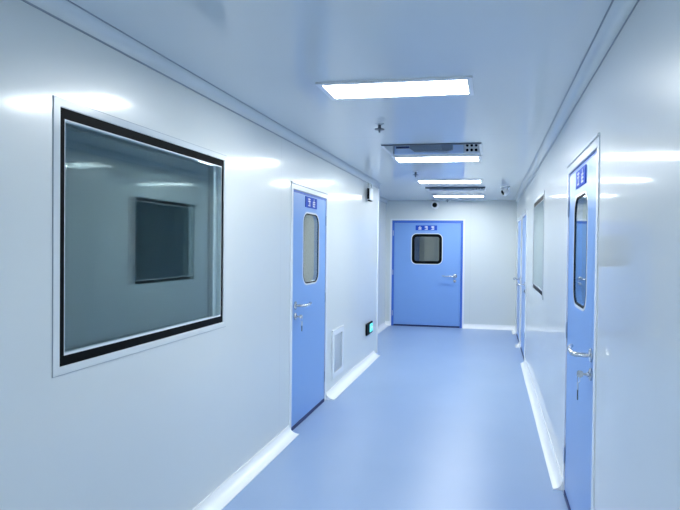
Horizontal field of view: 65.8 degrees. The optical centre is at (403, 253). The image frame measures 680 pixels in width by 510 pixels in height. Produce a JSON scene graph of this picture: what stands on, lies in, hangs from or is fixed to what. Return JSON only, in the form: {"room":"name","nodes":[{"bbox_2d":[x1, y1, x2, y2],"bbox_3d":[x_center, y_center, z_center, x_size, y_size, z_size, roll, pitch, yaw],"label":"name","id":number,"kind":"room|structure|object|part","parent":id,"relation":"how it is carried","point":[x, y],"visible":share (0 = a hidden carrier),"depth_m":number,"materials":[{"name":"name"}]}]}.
{"room":"clean room","nodes":[
{"label":"clean room","id":0,"kind":"room"},
{"bbox_2d":[65,132,212,351],"bbox_3d":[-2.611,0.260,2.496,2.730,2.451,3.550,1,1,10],"label":"window pane","id":1,"kind":"structure","parent":0,"point":[139,218],"depth_m":4.17,"materials":[{"name":"grey"}]},
{"bbox_2d":[0,0,377,509],"bbox_3d":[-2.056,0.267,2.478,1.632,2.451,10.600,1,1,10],"label":"wall","id":2,"kind":"structure","parent":0,"point":[163,427],"depth_m":2.53,"materials":[{"name":"white paint"}]},
{"bbox_2d":[52,95,226,377],"bbox_3d":[-1.228,-0.069,2.588,0.054,1.058,1.295,1,1,10],"label":"window","id":3,"kind":"structure","parent":2,"relation":"in","point":[64,111],"depth_m":2.26,"materials":[{"name":"white"}]},
{"bbox_2d":[21,0,382,188],"bbox_3d":[-1.206,-0.915,2.322,0.061,0.062,10.600,1,1,10],"label":"coving","id":4,"kind":"structure","parent":2,"relation":"attached to","point":[67,12],"depth_m":2.57,"materials":[{"name":"white metal"}]},
{"bbox_2d":[193,425,298,509],"bbox_3d":[-1.499,1.487,0.699,0.090,0.072,7.248,1,1,10],"label":"baseboard","id":5,"kind":"structure","parent":2,"relation":"attached to","point":[221,496],"depth_m":3.46,"materials":[{"name":"white plastic"}]},
{"bbox_2d":[289,181,328,430],"bbox_3d":[-0.825,0.439,4.743,0.148,2.078,0.965,1,1,10],"label":"door","id":6,"kind":"structure","parent":2,"relation":"in","point":[308,346],"depth_m":4.67,"materials":[{"name":"blue metal"}]},
{"bbox_2d":[297,315,302,330],"bbox_3d":[-0.869,0.583,4.376,0.047,0.141,0.035,1,1,10],"label":"bunch","id":7,"kind":"object","parent":6,"relation":"hanging from","point":[299,316],"visible":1,"depth_m":4.37,"materials":[{"name":"silver metal"}]},
{"bbox_3d":[-0.842,0.434,4.465,0.088,0.029,0.212,1,1,10],"label":"lever","id":8,"kind":"part","parent":6,"relation":"part of","materials":[{"name":"silver metal"}]},
{"bbox_3d":[-0.840,-0.048,4.755,0.002,0.654,0.434,1,1,10],"label":"window trim","id":9,"kind":"part","parent":6,"relation":"part of","materials":[{"name":"white metal"}]},
{"bbox_2d":[331,325,343,378],"bbox_3d":[-0.721,1.053,5.614,0.049,0.510,0.400,1,1,10],"label":"air vent","id":10,"kind":"object","parent":2,"relation":"in","point":[337,359],"visible":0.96,"depth_m":5.61,"materials":[{"name":"white metal"}]},
{"bbox_2d":[326,351,379,399],"bbox_3d":[-0.554,1.424,6.316,0.090,0.072,2.198,1,1,10],"label":"baseboard","id":11,"kind":"structure","parent":2,"relation":"attached to","point":[340,386],"depth_m":6.03,"materials":[{"name":"white"}]},
{"bbox_2d":[365,321,372,335],"bbox_3d":[-0.459,1.009,7.045,0.024,0.155,0.340,1,1,10],"label":"exit sign","id":12,"kind":"object","parent":2,"relation":"attached to","point":[369,326],"visible":1,"depth_m":7.01,"materials":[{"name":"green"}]},
{"bbox_2d":[367,183,372,201],"bbox_3d":[-0.438,-0.815,6.897,0.062,0.242,0.226,1,1,10],"label":"lamp","id":13,"kind":"object","parent":2,"relation":"attached to","point":[369,189],"visible":1,"depth_m":6.80,"materials":[{"name":"white plastic"}]},
{"bbox_2d":[376,189,378,352],"bbox_3d":[-0.371,0.251,7.570,0.024,2.391,0.024,1,1,10],"label":"strip","id":14,"kind":"object","parent":2,"relation":"attached to","point":[378,189],"visible":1,"depth_m":7.56,"materials":[{"name":"white metal"}]},
{"bbox_2d":[65,0,611,200],"bbox_3d":[0.339,-0.992,4.952,8.200,0.060,16.500,1,1,10],"label":"ceiling","id":15,"kind":"structure","parent":0,"point":[522,58],"depth_m":2.54,"materials":[{"name":"white paint"}]},
{"bbox_2d":[375,123,383,132],"bbox_3d":[-0.173,-0.920,3.812,0.072,0.066,0.072,1,1,10],"label":"sprinkler head","id":16,"kind":"object","parent":15,"relation":"attached to","point":[379,128],"visible":1,"depth_m":3.80},
{"bbox_2d":[315,76,473,99],"bbox_3d":[-0.035,-0.934,2.949,0.858,0.012,0.315,1,1,10],"label":"recessed light","id":17,"kind":"object","parent":15,"relation":"in","point":[454,85],"visible":1,"depth_m":2.93,"materials":[{"name":"white aluminium"},{"name":"translucent white plastic diffuser"}]},
{"bbox_2d":[324,80,468,97],"bbox_3d":[-0.035,-0.935,2.949,0.798,0.006,0.255,1,1,10],"label":"diffuser","id":18,"kind":"object","parent":17,"relation":"attached to","point":[425,88],"depth_m":2.95,"materials":[{"name":"white plastic"}]},
{"bbox_2d":[381,143,482,155],"bbox_3d":[0.284,-1.109,4.793,0.892,0.316,0.557,1,1,10],"label":"air vent","id":19,"kind":"object","parent":15,"relation":"attached to","point":[436,148],"visible":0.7,"depth_m":4.98,"materials":[{"name":"white metal"}]},
{"bbox_3d":[0.250,-1.067,5.043,0.675,0.196,0.024,1,1,10],"label":"casing","id":20,"kind":"part","parent":19,"relation":"part of","materials":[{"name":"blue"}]},
{"bbox_3d":[0.661,-1.061,4.977,0.141,0.196,0.018,1,1,10],"label":"terminal plate","id":21,"kind":"part","parent":19,"relation":"part of","materials":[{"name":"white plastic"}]},
{"bbox_2d":[392,155,481,162],"bbox_3d":[0.349,-0.960,5.275,0.883,0.012,0.340,1,1,10],"label":"recessed light","id":22,"kind":"object","parent":15,"relation":"in","point":[440,158],"visible":0.98,"depth_m":5.25,"materials":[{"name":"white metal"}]},
{"bbox_2d":[396,157,478,161],"bbox_3d":[0.349,-0.961,5.275,0.823,0.006,0.280,1,1,10],"label":"diffuser","id":23,"kind":"object","parent":22,"relation":"attached to","point":[398,159],"depth_m":5.29,"materials":[{"name":"white plastic"}]},
{"bbox_2d":[416,179,482,183],"bbox_3d":[0.634,-0.980,7.067,0.890,0.012,0.330,1,1,10],"label":"recessed light","id":24,"kind":"object","parent":15,"relation":"in","point":[457,180],"visible":1,"depth_m":7.05,"materials":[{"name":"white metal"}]},
{"bbox_2d":[419,180,480,182],"bbox_3d":[0.634,-0.982,7.067,0.830,0.006,0.270,1,1,10],"label":"diffuser","id":25,"kind":"object","parent":24,"relation":"attached to","point":[420,181],"depth_m":7.04,"materials":[{"name":"white plastic"}]},
{"bbox_2d":[425,187,485,190],"bbox_3d":[0.818,-1.139,8.001,0.912,0.328,0.522,1,1,10],"label":"air vent","id":26,"kind":"object","parent":15,"relation":"attached to","point":[427,188],"visible":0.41,"depth_m":7.83,"materials":[{"name":"white metal"}]},
{"bbox_3d":[0.779,-1.102,8.234,0.691,0.196,0.024,1,1,10],"label":"casing","id":27,"kind":"part","parent":26,"relation":"part of","materials":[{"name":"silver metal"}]},
{"bbox_2d":[432,195,484,197],"bbox_3d":[0.969,-1.003,9.075,0.905,0.012,0.320,1,1,10],"label":"recessed light","id":28,"kind":"object","parent":15,"relation":"in","point":[434,196],"visible":1,"depth_m":9.06,"materials":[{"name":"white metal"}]},
{"bbox_2d":[435,196,482,196],"bbox_3d":[0.969,-1.004,9.075,0.845,0.006,0.260,1,1,10],"label":"diffuser","id":29,"kind":"object","parent":28,"relation":"attached to","point":[435,196],"depth_m":9.10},
{"bbox_2d":[501,186,509,195],"bbox_3d":[1.493,-0.913,7.598,0.135,0.140,0.135,1,1,10],"label":"security camera","id":30,"kind":"object","parent":15,"relation":"attached to","point":[505,191],"visible":1,"depth_m":7.55,"materials":[{"name":"white plastic"}]},
{"bbox_2d":[378,201,385,325],"bbox_3d":[-0.583,0.199,8.976,0.050,2.451,2.705,1,1,10],"label":"wall","id":31,"kind":"structure","parent":0,"point":[382,206],"depth_m":9.91,"materials":[{"name":"white paint"}]},
{"bbox_2d":[378,322,388,333],"bbox_3d":[-0.538,1.390,8.926,0.090,0.072,2.595,1,1,10],"label":"baseboard","id":32,"kind":"structure","parent":31,"relation":"attached to","point":[382,326],"depth_m":9.80,"materials":[{"name":"white"}]},
{"bbox_2d":[379,196,388,203],"bbox_3d":[-0.518,-0.994,8.927,0.061,0.062,2.655,1,1,10],"label":"coving","id":33,"kind":"structure","parent":31,"relation":"attached to","point":[381,199],"depth_m":9.83,"materials":[{"name":"white metal"}]},
{"bbox_2d":[222,325,567,509],"bbox_3d":[0.309,1.548,4.985,8.200,0.120,16.500,1,1,10],"label":"floor","id":34,"kind":"structure","parent":0,"point":[443,418],"depth_m":4.15,"materials":[{"name":"blue plastic"}]},
{"bbox_2d":[419,237,460,260],"bbox_3d":[0.987,0.185,11.477,3.517,2.451,2.743,1,1,10],"label":"wall","id":35,"kind":"structure","parent":0,"point":[429,246],"depth_m":12.87,"materials":[{"name":"grey"}]},
{"bbox_2d":[414,237,419,260],"bbox_3d":[-0.027,0.378,11.187,0.750,2.050,0.045,1,1,10],"label":"door","id":36,"kind":"structure","parent":35,"relation":"in","point":[417,239],"depth_m":11.11,"materials":[{"name":"blue"}]},
{"bbox_2d":[385,201,516,325],"bbox_3d":[0.927,0.203,10.069,2.567,2.451,0.050,1,1,10],"label":"wall","id":37,"kind":"structure","parent":0,"point":[490,226],"depth_m":9.94,"materials":[{"name":"white paint"}]},
{"bbox_2d":[389,219,464,327],"bbox_3d":[0.455,0.373,10.089,1.460,2.100,0.170,1,1,10],"label":"door","id":38,"kind":"structure","parent":37,"relation":"in","point":[422,293],"depth_m":10.12,"materials":[{"name":"blue metal"}]},
{"bbox_3d":[0.462,-0.093,10.117,0.619,0.609,0.002,1,1,10],"label":"window trim","id":39,"kind":"part","parent":38,"relation":"part of","materials":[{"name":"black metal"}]},
{"bbox_2d":[431,201,438,208],"bbox_3d":[0.610,-0.939,10.004,0.160,0.160,0.157,1,1,10],"label":"security camera","id":40,"kind":"object","parent":37,"relation":"attached to","point":[435,205],"visible":1,"depth_m":9.95,"materials":[{"name":"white plastic"}]},
{"bbox_2d":[463,324,514,329],"bbox_3d":[1.632,1.397,9.908,0.990,0.085,0.060,1,1,10],"label":"baseboard","id":41,"kind":"structure","parent":37,"relation":"attached to","point":[465,326],"depth_m":9.92,"materials":[{"name":"white"}]},
{"bbox_2d":[581,198,586,303],"bbox_3d":[2.351,0.321,2.448,2.866,2.451,2.900,1,1,10],"label":"wall","id":42,"kind":"structure","parent":0,"point":[584,216],"depth_m":4.02,"materials":[{"name":"grey"}]},
{"bbox_2d":[515,0,679,509],"bbox_3d":[1.065,0.294,3.300,0.050,2.451,13.255,1,1,10],"label":"wall","id":43,"kind":"structure","parent":0,"point":[632,99],"depth_m":1.83,"materials":[{"name":"white paint"}]},
{"bbox_2d":[513,215,521,341],"bbox_3d":[1.936,0.418,8.836,0.163,2.078,0.965,1,1,10],"label":"door","id":44,"kind":"structure","parent":43,"relation":"in","point":[518,278],"depth_m":8.82,"materials":[{"name":"blue metal"}]},
{"bbox_3d":[1.986,0.419,8.828,0.062,2.078,0.965,1,1,10],"label":"frame","id":45,"kind":"part","parent":44,"relation":"part of","materials":[{"name":"white metal"}]},
{"bbox_2d":[517,210,526,359],"bbox_3d":[1.726,0.432,7.584,0.163,2.078,0.965,1,1,10],"label":"door","id":46,"kind":"structure","parent":43,"relation":"in","point":[524,214],"depth_m":7.55,"materials":[{"name":"blue metal"}]},
{"bbox_2d":[532,190,544,299],"bbox_3d":[1.417,-0.085,5.374,0.054,1.014,1.191,1,1,10],"label":"window","id":47,"kind":"structure","parent":43,"relation":"in","point":[538,207],"depth_m":5.32,"materials":[{"name":"white"}]},
{"bbox_3d":[1.397,-0.085,5.377,0.001,0.945,1.122,1,1,10],"label":"pane","id":48,"kind":"part","parent":47,"relation":"part of","materials":[{"name":"clear glass"}]},
{"bbox_2d":[520,359,562,489],"bbox_3d":[1.304,1.462,5.168,0.065,0.072,3.708,1,1,10],"label":"baseboard","id":49,"kind":"structure","parent":43,"relation":"attached to","point":[554,471],"depth_m":4.23,"materials":[{"name":"white plastic"}]},
{"bbox_2d":[514,0,638,202],"bbox_3d":[1.024,-0.901,3.293,0.061,0.062,13.255,1,1,10],"label":"coving","id":50,"kind":"structure","parent":43,"relation":"attached to","point":[618,12],"depth_m":2.55,"materials":[{"name":"white metal"}]},
{"bbox_2d":[562,132,599,509],"bbox_3d":[0.935,0.485,2.845,0.148,2.078,0.965,1,1,10],"label":"door","id":51,"kind":"structure","parent":43,"relation":"in","point":[583,180],"depth_m":2.76,"materials":[{"name":"blue metal"}]},
{"bbox_3d":[0.860,0.480,2.577,0.088,0.029,0.212,1,1,10],"label":"lever","id":52,"kind":"part","parent":51,"relation":"part of","materials":[{"name":"silver metal"}]},
{"bbox_3d":[0.964,-0.016,2.834,0.002,0.634,0.434,1,1,10],"label":"window trim","id":53,"kind":"part","parent":51,"relation":"part of","materials":[{"name":"clear glass"}]},
{"bbox_2d":[577,370,586,399],"bbox_3d":[0.853,0.629,2.485,0.047,0.141,0.035,1,1,10],"label":"bunch","id":54,"kind":"object","parent":51,"relation":"hanging from","point":[579,373],"visible":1,"depth_m":2.48,"materials":[{"name":"silver metal"}]}
]}

